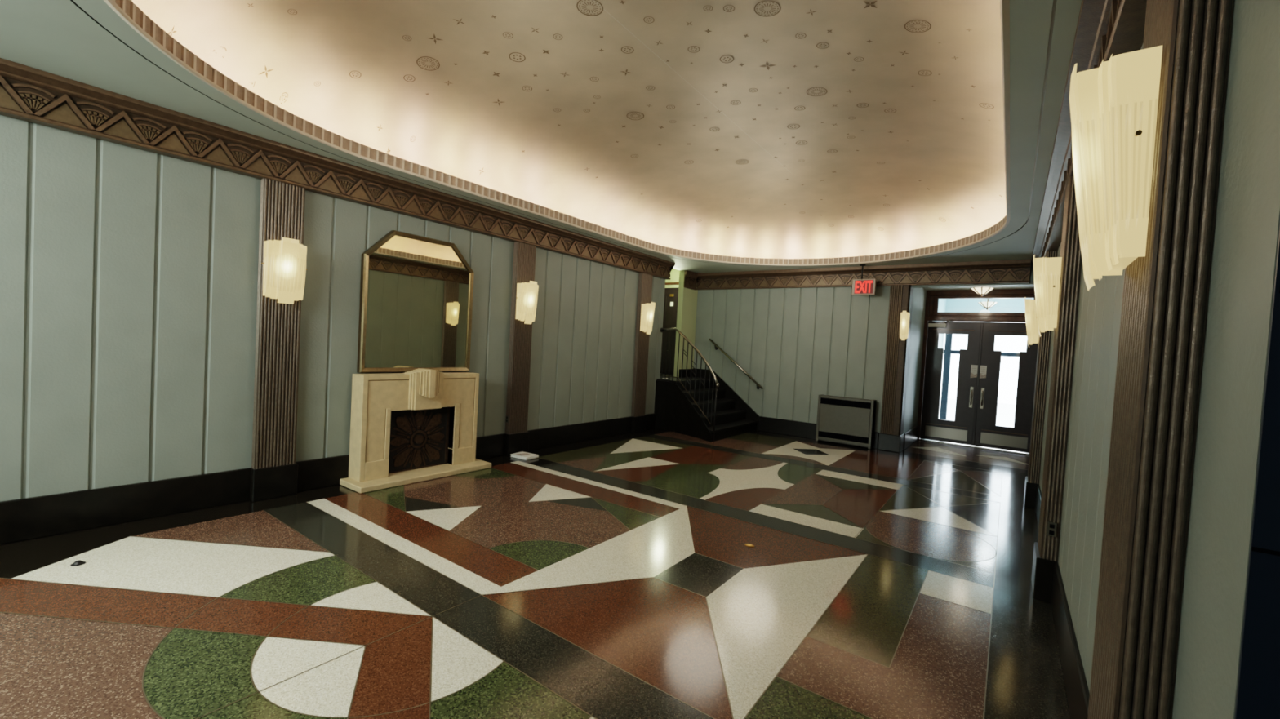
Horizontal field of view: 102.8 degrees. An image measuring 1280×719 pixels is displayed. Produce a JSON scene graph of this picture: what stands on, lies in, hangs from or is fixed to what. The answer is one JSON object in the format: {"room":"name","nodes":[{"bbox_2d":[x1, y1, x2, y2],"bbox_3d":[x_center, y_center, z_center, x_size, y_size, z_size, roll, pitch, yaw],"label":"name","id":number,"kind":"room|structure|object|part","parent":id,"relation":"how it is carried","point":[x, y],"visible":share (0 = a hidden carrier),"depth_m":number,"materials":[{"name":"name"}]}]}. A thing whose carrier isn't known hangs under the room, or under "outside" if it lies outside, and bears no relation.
{"room":"building lobby","nodes":[
{"label":"building lobby","id":0,"kind":"room"},
{"bbox_2d":[0,115,665,502],"bbox_3d":[-2.990,-0.471,5.313,0.120,3.500,11.480,4,2,36],"label":"wall","id":1,"kind":"structure","parent":0,"point":[129,275],"depth_m":4.18,"materials":[{"name":"green paint"}]},
{"bbox_2d":[249,177,305,502],"bbox_3d":[-3.321,-0.168,4.698,0.102,2.892,0.354,4,2,36],"label":"fluted pilaster","id":2,"kind":"object","parent":1,"relation":"attached to","point":[274,470],"visible":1,"depth_m":4.66,"materials":[{"name":"brown wood"}]},
{"bbox_2d":[261,237,306,304],"bbox_3d":[-3.193,-0.796,4.615,0.158,0.578,0.365,4,2,36],"label":"wall sconce","id":3,"kind":"object","parent":2,"relation":"attached to","point":[284,263],"visible":1,"depth_m":4.57,"materials":[{"name":"beige glass"}]},
{"bbox_2d":[0,413,655,545],"bbox_3d":[-3.015,1.134,5.314,0.035,0.292,11.480,4,2,36],"label":"baseboard","id":4,"kind":"structure","parent":1,"relation":"attached to","point":[39,517],"depth_m":4.17,"materials":[{"name":"black stone"}]},
{"bbox_2d":[0,57,675,279],"bbox_3d":[-2.787,-1.750,5.192,0.190,0.314,11.500,4,2,36],"label":"frieze","id":5,"kind":"object","parent":1,"relation":"attached to","point":[27,93],"visible":1,"depth_m":4.43,"materials":[{"name":"brown wood"}]},
{"bbox_2d":[356,230,474,373],"bbox_3d":[-2.489,-0.625,5.818,0.073,1.534,1.327,4,2,36],"label":"wall mirror","id":6,"kind":"object","parent":1,"relation":"attached to","point":[415,308],"visible":0.98,"depth_m":5.74,"materials":[{"name":"mirror"}]},
{"bbox_2d":[504,241,536,456],"bbox_3d":[-1.635,-0.142,7.021,0.102,2.892,0.364,4,2,36],"label":"fluted pilaster","id":7,"kind":"object","parent":1,"relation":"attached to","point":[517,435],"visible":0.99,"depth_m":6.96,"materials":[{"name":"brown wood"}]},
{"bbox_2d":[515,280,538,324],"bbox_3d":[-1.509,-0.771,6.936,0.158,0.578,0.365,4,2,36],"label":"wall sconce","id":8,"kind":"object","parent":7,"relation":"attached to","point":[526,292],"visible":1,"depth_m":6.87,"materials":[{"name":"beige glass"}]},
{"bbox_2d":[631,272,653,433],"bbox_3d":[0.038,-0.117,9.327,0.102,2.892,0.364,4,2,36],"label":"fluted pilaster","id":9,"kind":"object","parent":1,"relation":"attached to","point":[638,417],"visible":0.98,"depth_m":9.25,"materials":[{"name":"brown wood"}]},
{"bbox_2d":[640,302,655,334],"bbox_3d":[0.165,-0.746,9.242,0.158,0.578,0.365,4,2,36],"label":"wall sconce","id":10,"kind":"object","parent":9,"relation":"attached to","point":[647,310],"visible":1,"depth_m":9.17,"materials":[{"name":"beige glass"}]},
{"bbox_2d":[0,397,1070,718],"bbox_3d":[5.305,1.662,10.033,15.000,0.122,29.500,4,2,36],"label":"floor","id":11,"kind":"structure","parent":0,"point":[612,577],"depth_m":3.16,"materials":[{"name":"stone"}]},
{"bbox_2d":[70,560,85,566],"bbox_3d":[-3.591,1.296,3.265,0.068,0.020,0.068,4,2,36],"label":"bolt","id":12,"kind":"object","parent":11,"relation":"on","point":[79,562],"visible":1,"depth_m":3.25,"materials":[{"name":"black metal"}]},
{"bbox_2d":[339,368,491,493],"bbox_3d":[-2.405,0.703,5.701,0.441,1.197,1.555,4,2,36],"label":"fireplace","id":13,"kind":"object","parent":11,"relation":"on","point":[420,424],"visible":1,"depth_m":5.57,"materials":[{"name":"stone"}]},
{"bbox_2d":[510,451,538,460],"bbox_3d":[-1.551,1.294,6.863,0.321,0.040,0.258,4,2,36],"label":"stack","id":14,"kind":"object","parent":11,"relation":"on","point":[522,455],"visible":1,"depth_m":6.81,"materials":[{"name":"white paper"}]},
{"bbox_2d":[653,368,759,442],"bbox_3d":[1.201,0.804,9.962,1.589,1.144,1.969,4,2,36],"label":"staircase","id":15,"kind":"structure","parent":11,"relation":"on","point":[675,411],"depth_m":9.73,"materials":[{"name":"black stone"}]},
{"bbox_3d":[0.810,0.909,9.329,0.130,0.929,1.501,2,2,-40],"label":"panel","id":16,"kind":"part","parent":15,"relation":"part of","materials":[{"name":"black stone"}]},
{"bbox_3d":[0.990,0.293,10.955,0.019,0.174,0.560,4,2,36],"label":"landing skirting","id":17,"kind":"part","parent":15,"relation":"part of","materials":[{"name":"black stone"}]},
{"bbox_2d":[660,328,719,442],"bbox_3d":[0.844,0.401,9.291,0.109,1.949,1.582,2,2,-38],"label":"stair railing","id":18,"kind":"object","parent":15,"relation":"attached to","point":[662,330],"visible":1,"depth_m":9.20,"materials":[{"name":"metal"}]},
{"bbox_3d":[0.797,0.712,9.351,0.059,0.753,1.404,2,2,-39],"label":"rail","id":19,"kind":"part","parent":18,"relation":"part of","materials":[{"name":"black metal"}]},
{"bbox_3d":[0.871,-0.090,9.272,0.092,0.963,1.525,2,2,-39],"label":"handrail","id":20,"kind":"part","parent":18,"relation":"part of","materials":[{"name":"metal"}]},
{"bbox_3d":[1.290,0.902,8.766,0.026,1.029,0.026,4,2,13],"label":"newel post","id":21,"kind":"part","parent":18,"relation":"part of","materials":[{"name":"black metal"}]},
{"bbox_3d":[1.773,0.813,10.746,1.585,1.144,0.028,4,2,36],"label":"skirting","id":22,"kind":"part","parent":15,"relation":"part of","materials":[{"name":"black stone"}]},
{"bbox_2d":[744,543,755,546],"bbox_3d":[0.902,1.524,4.197,0.084,0.008,0.068,4,2,36],"label":"floor plate","id":23,"kind":"object","parent":11,"relation":"on","point":[746,544],"visible":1,"depth_m":4.19,"materials":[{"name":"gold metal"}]},
{"bbox_2d":[815,394,876,449],"bbox_3d":[3.694,1.106,9.193,0.947,0.853,0.209,4,2,36],"label":"radiator","id":24,"kind":"object","parent":11,"relation":"on","point":[840,420],"visible":1,"depth_m":9.09,"materials":[{"name":"metal"}]},
{"bbox_2d":[817,431,868,444],"bbox_3d":[3.622,1.387,9.123,0.857,0.102,0.008,4,2,36],"label":"grille","id":25,"kind":"object","parent":24,"relation":"attached to","point":[835,436],"depth_m":9.11,"materials":[{"name":"black metal"}]},
{"bbox_2d":[820,397,871,408],"bbox_3d":[3.655,0.779,9.105,0.857,0.107,0.008,4,2,36],"label":"grille","id":26,"kind":"object","parent":24,"relation":"attached to","point":[837,402],"depth_m":9.09,"materials":[{"name":"black metal"}]},
{"bbox_2d":[918,438,1029,454],"bbox_3d":[6.392,1.663,9.800,1.830,0.010,0.200,4,2,36],"label":"threshold","id":27,"kind":"object","parent":11,"relation":"on","point":[1024,453],"visible":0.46,"depth_m":9.73,"materials":[{"name":"metal"}]},
{"bbox_2d":[0,0,1081,273],"bbox_3d":[0.629,-2.322,3.622,7.920,1.306,13.160,4,2,36],"label":"ceiling","id":28,"kind":"structure","parent":0,"point":[700,136],"depth_m":4.60,"materials":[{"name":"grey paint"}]},
{"bbox_2d":[851,264,876,295],"bbox_3d":[3.888,-1.382,8.845,0.380,0.527,0.088,4,2,36],"label":"exit sign","id":29,"kind":"object","parent":28,"relation":"hanging from","point":[861,286],"visible":1,"depth_m":8.82,"materials":[{"name":"red plastic"}]},
{"bbox_3d":[3.859,-1.519,8.868,0.090,0.258,0.088,4,2,36],"label":"hanger rod","id":30,"kind":"part","parent":29,"relation":"part of","materials":[{"name":"black metal"}]},
{"bbox_3d":[3.864,-1.254,8.817,0.300,0.231,0.004,4,2,36],"label":"panel","id":31,"kind":"part","parent":29,"relation":"part of","materials":[{"name":"red plastic"}]},
{"bbox_2d":[665,268,679,288],"bbox_3d":[-0.450,-0.548,11.033,2.500,3.600,2.920,4,2,36],"label":"wall","id":32,"kind":"structure","parent":0,"point":[674,273],"depth_m":11.81,"materials":[{"name":"green paint"}]},
{"bbox_2d":[660,282,679,374],"bbox_3d":[0.646,-0.724,11.851,1.450,2.114,0.069,4,2,36],"label":"door","id":33,"kind":"structure","parent":32,"relation":"in","point":[669,320],"depth_m":11.80,"materials":[{"name":"brown wood"}]},
{"bbox_2d":[659,373,694,378],"bbox_3d":[-0.408,0.350,10.981,2.500,0.095,2.700,4,2,36],"label":"floor","id":34,"kind":"structure","parent":0,"point":[660,373],"depth_m":10.84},
{"bbox_2d":[673,270,697,377],"bbox_3d":[1.051,-0.466,11.080,0.120,3.600,0.840,4,2,36],"label":"pier","id":35,"kind":"object","parent":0,"point":[687,298],"visible":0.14,"depth_m":10.82,"materials":[{"name":"green paint"}]},
{"bbox_2d":[683,270,698,289],"bbox_3d":[1.088,-1.681,10.844,0.066,0.354,0.480,4,2,36],"label":"frieze","id":36,"kind":"object","parent":35,"relation":"attached to","point":[691,278],"visible":1,"depth_m":10.81,"materials":[{"name":"brown wood"}]},
{"bbox_2d":[693,262,1034,432],"bbox_3d":[3.679,-0.226,9.540,5.960,3.500,0.240,4,2,36],"label":"wall","id":37,"kind":"structure","parent":0,"point":[800,345],"depth_m":9.87,"materials":[{"name":"green paint"}]},
{"bbox_2d":[709,338,763,389],"bbox_3d":[1.979,0.079,10.556,1.275,0.988,0.105,4,2,36],"label":"wall handrail","id":38,"kind":"object","parent":37,"relation":"attached to","point":[758,386],"visible":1,"depth_m":10.50,"materials":[{"name":"metal"}]},
{"bbox_2d":[758,416,879,448],"bbox_3d":[3.292,1.356,9.634,2.220,0.292,0.035,4,2,36],"label":"baseboard","id":39,"kind":"structure","parent":37,"relation":"attached to","point":[791,428],"depth_m":9.89,"materials":[{"name":"black stone"}]},
{"bbox_2d":[696,258,1031,289],"bbox_3d":[3.564,-1.510,9.409,5.770,0.339,0.190,4,2,36],"label":"frieze","id":40,"kind":"object","parent":37,"relation":"attached to","point":[1011,271],"visible":0.98,"depth_m":8.91,"materials":[{"name":"brown wood"}]},
{"bbox_2d":[877,284,913,453],"bbox_3d":[4.465,0.155,8.907,0.350,2.861,0.355,4,2,36],"label":"fluted pilaster","id":41,"kind":"object","parent":37,"relation":"attached to","point":[891,436],"visible":1,"depth_m":8.78,"materials":[{"name":"brown wood"}]},
{"bbox_2d":[899,311,910,340],"bbox_3d":[4.468,-0.571,8.638,0.153,0.497,0.126,4,2,36],"label":"wall sconce","id":42,"kind":"object","parent":41,"relation":"attached to","point":[904,316],"visible":1,"depth_m":8.62,"materials":[{"name":"beige glass"}]},
{"bbox_2d":[902,288,926,434],"bbox_3d":[5.249,0.004,9.783,0.100,3.200,2.000,4,2,36],"label":"wall","id":43,"kind":"structure","parent":0,"point":[918,308],"depth_m":9.55,"materials":[{"name":"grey paint"}]},
{"bbox_2d":[902,425,918,449],"bbox_3d":[5.110,1.457,9.633,0.030,0.292,1.580,4,2,36],"label":"baseboard","id":44,"kind":"structure","parent":43,"relation":"attached to","point":[910,436],"depth_m":9.51,"materials":[{"name":"black stone"}]},
{"bbox_2d":[924,285,1034,290],"bbox_3d":[6.125,-1.381,9.112,2.130,0.100,2.080,4,2,36],"label":"ceiling","id":45,"kind":"structure","parent":0,"point":[1015,286],"depth_m":9.52,"materials":[{"name":"paint"}]},
{"bbox_2d":[970,286,994,297],"bbox_3d":[6.077,-1.211,9.072,0.334,0.239,0.334,2,2,-34],"label":"ceiling lamp","id":46,"kind":"object","parent":45,"relation":"attached to","point":[981,291],"visible":0.88,"depth_m":9.00,"materials":[{"name":"beige glass"}]},
{"bbox_3d":[6.076,-1.204,9.072,0.336,0.115,0.336,4,2,36],"label":"lamp shade","id":47,"kind":"part","parent":46,"relation":"part of","materials":[{"name":"beige glass"}]},
{"bbox_2d":[937,297,1033,348],"bbox_3d":[7.369,-0.063,10.963,2.230,3.500,2.400,4,2,36],"label":"wall","id":48,"kind":"structure","parent":0,"point":[945,305],"depth_m":11.86,"materials":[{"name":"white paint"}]},
{"bbox_2d":[939,321,1024,419],"bbox_3d":[7.942,0.385,11.790,1.940,2.618,0.100,4,2,36],"label":"doorway","id":49,"kind":"structure","parent":48,"relation":"in","point":[948,351],"depth_m":12.19,"materials":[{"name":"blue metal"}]},
{"bbox_2d":[1039,0,1279,718],"bbox_3d":[3.617,-0.076,4.289,0.120,3.500,8.610,4,2,36],"label":"wall","id":50,"kind":"structure","parent":0,"point":[1247,220],"depth_m":1.02,"materials":[{"name":"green paint"}]},
{"bbox_2d":[1023,250,1057,509],"bbox_3d":[4.577,0.235,5.845,0.115,2.892,0.384,4,2,36],"label":"fluted pilaster","id":51,"kind":"object","parent":50,"relation":"attached to","point":[1032,480],"visible":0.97,"depth_m":5.71,"materials":[{"name":"brown wood"}]},
{"bbox_2d":[1024,297,1039,347],"bbox_3d":[4.517,-0.428,5.895,0.158,0.578,0.365,4,2,36],"label":"wall sconce","id":52,"kind":"object","parent":51,"relation":"attached to","point":[1032,326],"visible":0.93,"depth_m":5.80,"materials":[{"name":"beige glass"}]},
{"bbox_2d":[1031,175,1082,604],"bbox_3d":[2.941,0.211,3.591,0.115,2.892,0.394,4,2,36],"label":"fluted pilaster","id":53,"kind":"object","parent":50,"relation":"attached to","point":[1046,551],"visible":0.89,"depth_m":3.45,"materials":[{"name":"brown wood"}]},
{"bbox_2d":[1032,254,1062,336],"bbox_3d":[2.881,-0.452,3.641,0.158,0.578,0.365,4,2,36],"label":"wall sconce","id":54,"kind":"object","parent":53,"relation":"attached to","point":[1046,271],"visible":1,"depth_m":3.52,"materials":[{"name":"beige glass"}]},
{"bbox_2d":[1046,521,1057,537],"bbox_3d":[2.780,1.148,3.449,0.052,0.096,0.008,4,2,36],"label":"wall outlet","id":55,"kind":"object","parent":53,"relation":"attached to","point":[1051,529],"visible":1,"depth_m":3.45,"materials":[{"name":"plastic"}]},
{"bbox_2d":[1048,524,1054,535],"bbox_3d":[2.779,1.148,3.446,0.026,0.070,0.002,4,2,36],"label":"socket","id":56,"kind":"object","parent":55,"relation":"attached to","point":[1051,526],"depth_m":3.45,"materials":[{"name":"black plastic"}]},
{"bbox_2d":[1035,484,1089,718],"bbox_3d":[3.428,1.519,4.316,0.020,0.292,8.460,4,2,36],"label":"baseboard","id":57,"kind":"structure","parent":50,"relation":"attached to","point":[1077,694],"depth_m":2.57,"materials":[{"name":"black stone"}]},
{"bbox_2d":[1031,0,1146,264],"bbox_3d":[3.487,-1.376,4.237,0.190,0.314,8.390,4,2,36],"label":"frieze","id":58,"kind":"object","parent":50,"relation":"attached to","point":[1104,28],"visible":0.66,"depth_m":2.51,"materials":[{"name":"brown wood"}]},
{"bbox_2d":[1087,0,1234,718],"bbox_3d":[1.278,0.186,1.298,0.115,2.892,0.389,4,2,36],"label":"fluted pilaster","id":59,"kind":"object","parent":50,"relation":"attached to","point":[1166,291],"visible":1,"depth_m":1.15,"materials":[{"name":"brown wood"}]},
{"bbox_2d":[1069,44,1162,291],"bbox_3d":[1.216,-0.477,1.347,0.158,0.578,0.365,4,2,36],"label":"wall sconce","id":60,"kind":"object","parent":59,"relation":"attached to","point":[1113,108],"visible":1,"depth_m":1.23,"materials":[{"name":"beige glass"}]},
{"bbox_3d":[1.758,-0.065,0.393,1.430,3.500,0.119,4,2,36],"label":"wall","id":61,"kind":"structure","parent":0,"visible":0},
{"bbox_2d":[1234,223,1279,718],"bbox_3d":[1.659,0.081,0.383,1.559,3.200,0.008,4,2,36],"label":"door","id":62,"kind":"structure","parent":61,"relation":"in","point":[1258,691],"depth_m":0.84,"materials":[{"name":"blue"}]},
{"bbox_3d":[6.668,-1.622,9.833,2.130,0.600,0.280,4,2,36],"label":"wall","id":63,"kind":"structure","parent":0,"visible":0},
{"bbox_2d":[920,320,983,445],"bbox_3d":[6.073,0.430,9.981,0.920,2.385,0.153,4,2,36],"label":"door","id":64,"kind":"structure","parent":63,"relation":"in","point":[962,430],"depth_m":9.95,"materials":[{"name":"brown wood"}]},
{"bbox_3d":[6.011,1.450,10.043,0.713,0.208,0.006,4,2,36],"label":"kick plate","id":65,"kind":"part","parent":64,"relation":"part of","materials":[{"name":"silver metal"}]},
{"bbox_3d":[6.339,0.726,9.778,0.055,0.400,0.063,4,2,36],"label":"pull handle","id":66,"kind":"part","parent":64,"relation":"part of","materials":[{"name":"metal"}]},
{"bbox_2d":[970,364,977,377],"bbox_3d":[6.399,0.232,9.777,0.115,0.252,0.004,4,2,36],"label":"paper notice","id":67,"kind":"object","parent":64,"relation":"attached to","point":[974,368],"visible":1,"depth_m":9.78,"materials":[{"name":"white"}]},
{"bbox_2d":[916,288,1035,439],"bbox_3d":[6.460,0.173,9.736,1.926,2.997,0.150,4,2,36],"label":"door frame","id":68,"kind":"structure","parent":63,"relation":"attached to","point":[931,314],"depth_m":9.88,"materials":[{"name":"brown wood"}]},
{"bbox_2d":[974,322,1038,453],"bbox_3d":[6.804,0.496,9.475,0.898,2.363,0.113,4,2,36],"label":"door","id":69,"kind":"structure","parent":63,"relation":"in","point":[988,434],"depth_m":9.52,"materials":[{"name":"brown wood"}]},
{"bbox_3d":[6.481,0.737,9.675,0.055,0.400,0.063,4,2,36],"label":"pull handle","id":70,"kind":"part","parent":69,"relation":"part of","materials":[{"name":"metal"}]},
{"bbox_2d":[979,365,986,378],"bbox_3d":[6.509,0.241,9.697,0.112,0.252,0.004,4,2,36],"label":"paper notice","id":71,"kind":"object","parent":69,"relation":"attached to","point":[983,368],"visible":1,"depth_m":9.69,"materials":[{"name":"white"}]},
{"bbox_3d":[6.760,1.507,9.499,0.713,0.208,0.006,4,2,36],"label":"kick plate","id":72,"kind":"part","parent":69,"relation":"part of","materials":[{"name":"silver metal"}]},
{"bbox_3d":[7.433,-1.761,10.873,2.230,0.100,2.500,4,2,36],"label":"ceiling","id":73,"kind":"structure","parent":0,"visible":0},
{"bbox_2d":[977,298,997,310],"bbox_3d":[7.336,-1.371,10.754,0.336,0.679,0.336,2,2,-32],"label":"ceiling lamp","id":74,"kind":"object","parent":73,"relation":"hanging from","point":[987,305],"visible":0.84,"depth_m":10.70,"materials":[{"name":"beige glass"}]},
{"bbox_3d":[7.323,-1.145,10.761,0.336,0.115,0.336,4,2,36],"label":"lamp shade","id":75,"kind":"part","parent":74,"relation":"part of","materials":[{"name":"beige glass"}]}
]}

